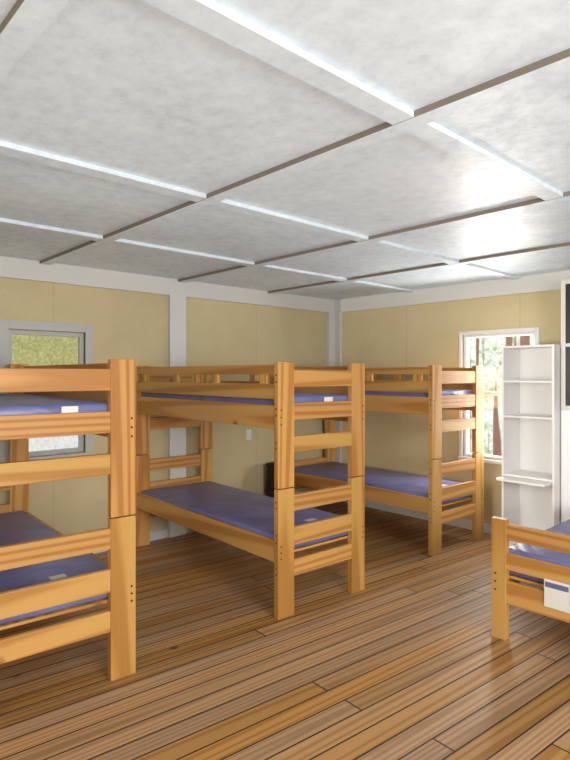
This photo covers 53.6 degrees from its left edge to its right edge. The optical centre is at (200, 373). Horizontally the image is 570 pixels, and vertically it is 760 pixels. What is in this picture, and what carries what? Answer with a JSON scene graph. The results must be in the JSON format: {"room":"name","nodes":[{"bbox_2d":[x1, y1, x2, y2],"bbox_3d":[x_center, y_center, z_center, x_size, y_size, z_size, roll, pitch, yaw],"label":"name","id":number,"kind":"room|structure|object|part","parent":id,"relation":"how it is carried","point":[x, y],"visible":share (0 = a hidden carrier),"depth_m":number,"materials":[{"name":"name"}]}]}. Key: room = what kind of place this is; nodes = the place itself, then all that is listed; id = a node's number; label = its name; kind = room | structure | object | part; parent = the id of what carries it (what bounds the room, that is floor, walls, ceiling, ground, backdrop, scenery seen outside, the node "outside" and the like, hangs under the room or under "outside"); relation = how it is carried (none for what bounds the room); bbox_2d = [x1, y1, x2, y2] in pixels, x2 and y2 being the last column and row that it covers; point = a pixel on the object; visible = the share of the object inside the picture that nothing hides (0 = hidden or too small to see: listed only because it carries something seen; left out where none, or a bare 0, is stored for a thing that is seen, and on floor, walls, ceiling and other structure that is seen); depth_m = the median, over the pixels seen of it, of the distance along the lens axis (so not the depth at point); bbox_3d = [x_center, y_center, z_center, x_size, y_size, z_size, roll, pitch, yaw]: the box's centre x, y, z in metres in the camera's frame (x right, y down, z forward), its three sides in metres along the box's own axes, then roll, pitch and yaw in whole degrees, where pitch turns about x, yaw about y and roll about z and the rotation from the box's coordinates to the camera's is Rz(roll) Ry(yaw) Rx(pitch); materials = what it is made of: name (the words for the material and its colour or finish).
{"room":"bunk bed dormitory","nodes":[
{"label":"bunk bed dormitory","id":0,"kind":"room"},
{"bbox_2d":[0,277,325,534],"bbox_3d":[-1.486,0.338,4.700,8.385,2.584,0.120,0,0,-39],"label":"wall","id":1,"kind":"structure","parent":0,"point":[126,324],"depth_m":5.53,"materials":[{"name":"paint"}]},
{"bbox_2d":[0,319,93,462],"bbox_3d":[-1.331,0.165,4.783,0.840,1.220,0.125,0,0,-39],"label":"window","id":2,"kind":"structure","parent":1,"relation":"in","point":[45,346],"depth_m":4.79,"materials":[{"name":"grey"}]},
{"bbox_2d":[0,256,341,553],"bbox_3d":[0.811,0.338,1.825,8.145,2.584,7.240,0,0,-39],"label":"trim","id":3,"kind":"structure","parent":1,"relation":"attached to","point":[177,292],"depth_m":5.56,"materials":[{"name":"grey"}]},
{"bbox_2d":[246,430,250,439],"bbox_3d":[0.538,0.685,6.235,0.076,0.116,0.010,0,0,-39],"label":"outlet","id":4,"kind":"object","parent":1,"relation":"attached to","point":[248,432],"visible":1,"depth_m":6.23,"materials":[{"name":"white paint"}]},
{"bbox_2d":[0,0,569,299],"bbox_3d":[0.811,-1.004,1.825,8.385,0.100,7.480,0,0,-39],"label":"ceiling","id":5,"kind":"structure","parent":0,"point":[132,87],"depth_m":2.24,"materials":[{"name":"paint"}]},
{"bbox_2d":[0,0,569,293],"bbox_3d":[0.811,-0.947,1.825,8.145,0.034,7.240,0,0,-39],"label":"batten","id":6,"kind":"object","parent":5,"relation":"attached to","point":[26,20],"depth_m":2.34,"materials":[{"name":"white wood"}]},
{"bbox_2d":[0,501,569,759],"bbox_3d":[0.811,1.680,1.825,8.385,0.100,7.480,0,0,-39],"label":"floor","id":7,"kind":"structure","parent":0,"point":[407,665],"depth_m":3.06,"materials":[{"name":"brown wood"}]},
{"bbox_2d":[0,359,135,680],"bbox_3d":[-1.258,0.775,3.522,0.901,1.710,1.861,0,0,-35],"label":"bunk bed","id":8,"kind":"object","parent":7,"relation":"on","point":[45,572],"visible":1,"depth_m":2.91,"materials":[{"name":"brown wood"}]},
{"bbox_3d":[-1.258,0.217,3.522,0.808,0.122,1.772,0,0,-35],"label":"mattress","id":9,"kind":"part","parent":8,"relation":"part of","materials":[{"name":"fabric"}]},
{"bbox_3d":[-1.258,1.152,3.522,0.808,0.114,1.772,0,0,-35],"label":"mattress","id":10,"kind":"part","parent":8,"relation":"part of","materials":[{"name":"fabric"}]},
{"bbox_2d":[134,362,364,619],"bbox_3d":[0.304,0.775,4.717,0.901,1.710,1.951,0,0,-36],"label":"bunk bed","id":11,"kind":"object","parent":7,"relation":"on","point":[280,526],"visible":0.92,"depth_m":4.11,"materials":[{"name":"brown wood"}]},
{"bbox_3d":[0.304,0.217,4.717,0.808,0.122,1.862,0,0,-36],"label":"mattress","id":12,"kind":"part","parent":11,"relation":"part of","materials":[{"name":"fabric"}]},
{"bbox_3d":[0.304,1.152,4.717,0.808,0.114,1.862,0,0,-36],"label":"mattress","id":13,"kind":"part","parent":11,"relation":"part of","materials":[{"name":"fabric"}]},
{"bbox_2d":[266,462,274,497],"bbox_3d":[0.891,1.320,6.254,0.206,0.620,0.236,0,0,-39],"label":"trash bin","id":14,"kind":"object","parent":7,"relation":"on","point":[270,466],"visible":0.2,"depth_m":6.24,"materials":[{"name":"black plastic"}]},
{"bbox_2d":[293,365,483,555],"bbox_3d":[1.869,0.775,5.989,0.901,1.710,1.921,0,0,-36],"label":"bunk bed","id":15,"kind":"object","parent":7,"relation":"on","point":[445,388],"visible":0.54,"depth_m":5.31,"materials":[{"name":"brown wood"}]},
{"bbox_3d":[1.869,1.152,5.989,0.808,0.114,1.832,0,0,-36],"label":"mattress","id":16,"kind":"part","parent":15,"relation":"part of","materials":[{"name":"fabric"}]},
{"bbox_3d":[1.869,0.217,5.989,0.808,0.122,1.832,0,0,-36],"label":"mattress","id":17,"kind":"part","parent":15,"relation":"part of","materials":[{"name":"fabric"}]},
{"bbox_2d":[496,344,560,545],"bbox_3d":[3.036,0.685,5.087,0.524,1.890,0.440,0,0,-39],"label":"bookcase","id":18,"kind":"object","parent":7,"relation":"on","point":[531,374],"visible":0.67,"depth_m":5.25,"materials":[{"name":"white laminate"}]},
{"bbox_2d":[491,516,569,640],"bbox_3d":[2.838,1.261,3.698,1.934,0.738,0.901,0,0,-39],"label":"bed","id":19,"kind":"object","parent":7,"relation":"on","point":[541,558],"visible":1,"depth_m":3.31,"materials":[{"name":"brown wood"}]},
{"bbox_3d":[2.839,1.157,3.699,1.842,0.164,0.808,0,0,-39],"label":"mattress","id":20,"kind":"part","parent":19,"relation":"part of","materials":[{"name":"fabric"}]},
{"bbox_2d":[561,279,569,522],"bbox_3d":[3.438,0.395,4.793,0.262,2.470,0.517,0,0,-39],"label":"door","id":21,"kind":"structure","parent":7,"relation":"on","point":[565,284],"depth_m":4.90,"materials":[{"name":"white laminate"}]},
{"bbox_2d":[342,290,560,524],"bbox_3d":[4.077,0.338,4.357,0.120,2.584,7.360,0,0,-39],"label":"wall","id":22,"kind":"structure","parent":0,"point":[420,335],"depth_m":6.23,"materials":[{"name":"paint"}]},
{"bbox_2d":[341,270,569,533],"bbox_3d":[4.019,0.338,4.310,0.030,2.584,7.119,0,0,-39],"label":"trim","id":23,"kind":"structure","parent":22,"relation":"attached to","point":[550,281],"depth_m":5.93,"materials":[{"name":"white wood"}]},
{"bbox_2d":[458,327,539,464],"bbox_3d":[3.023,0.230,5.628,0.120,1.360,0.780,0,0,-39],"label":"window","id":24,"kind":"structure","parent":22,"relation":"in","point":[535,331],"depth_m":5.73,"materials":[{"name":"white"}]},
{"label":"outside","id":25,"kind":"structure","parent":0,"visible":0},
{"bbox_2d":[469,335,532,456],"bbox_3d":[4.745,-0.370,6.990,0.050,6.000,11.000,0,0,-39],"label":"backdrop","id":26,"kind":"structure","parent":25,"point":[486,352],"depth_m":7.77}
]}

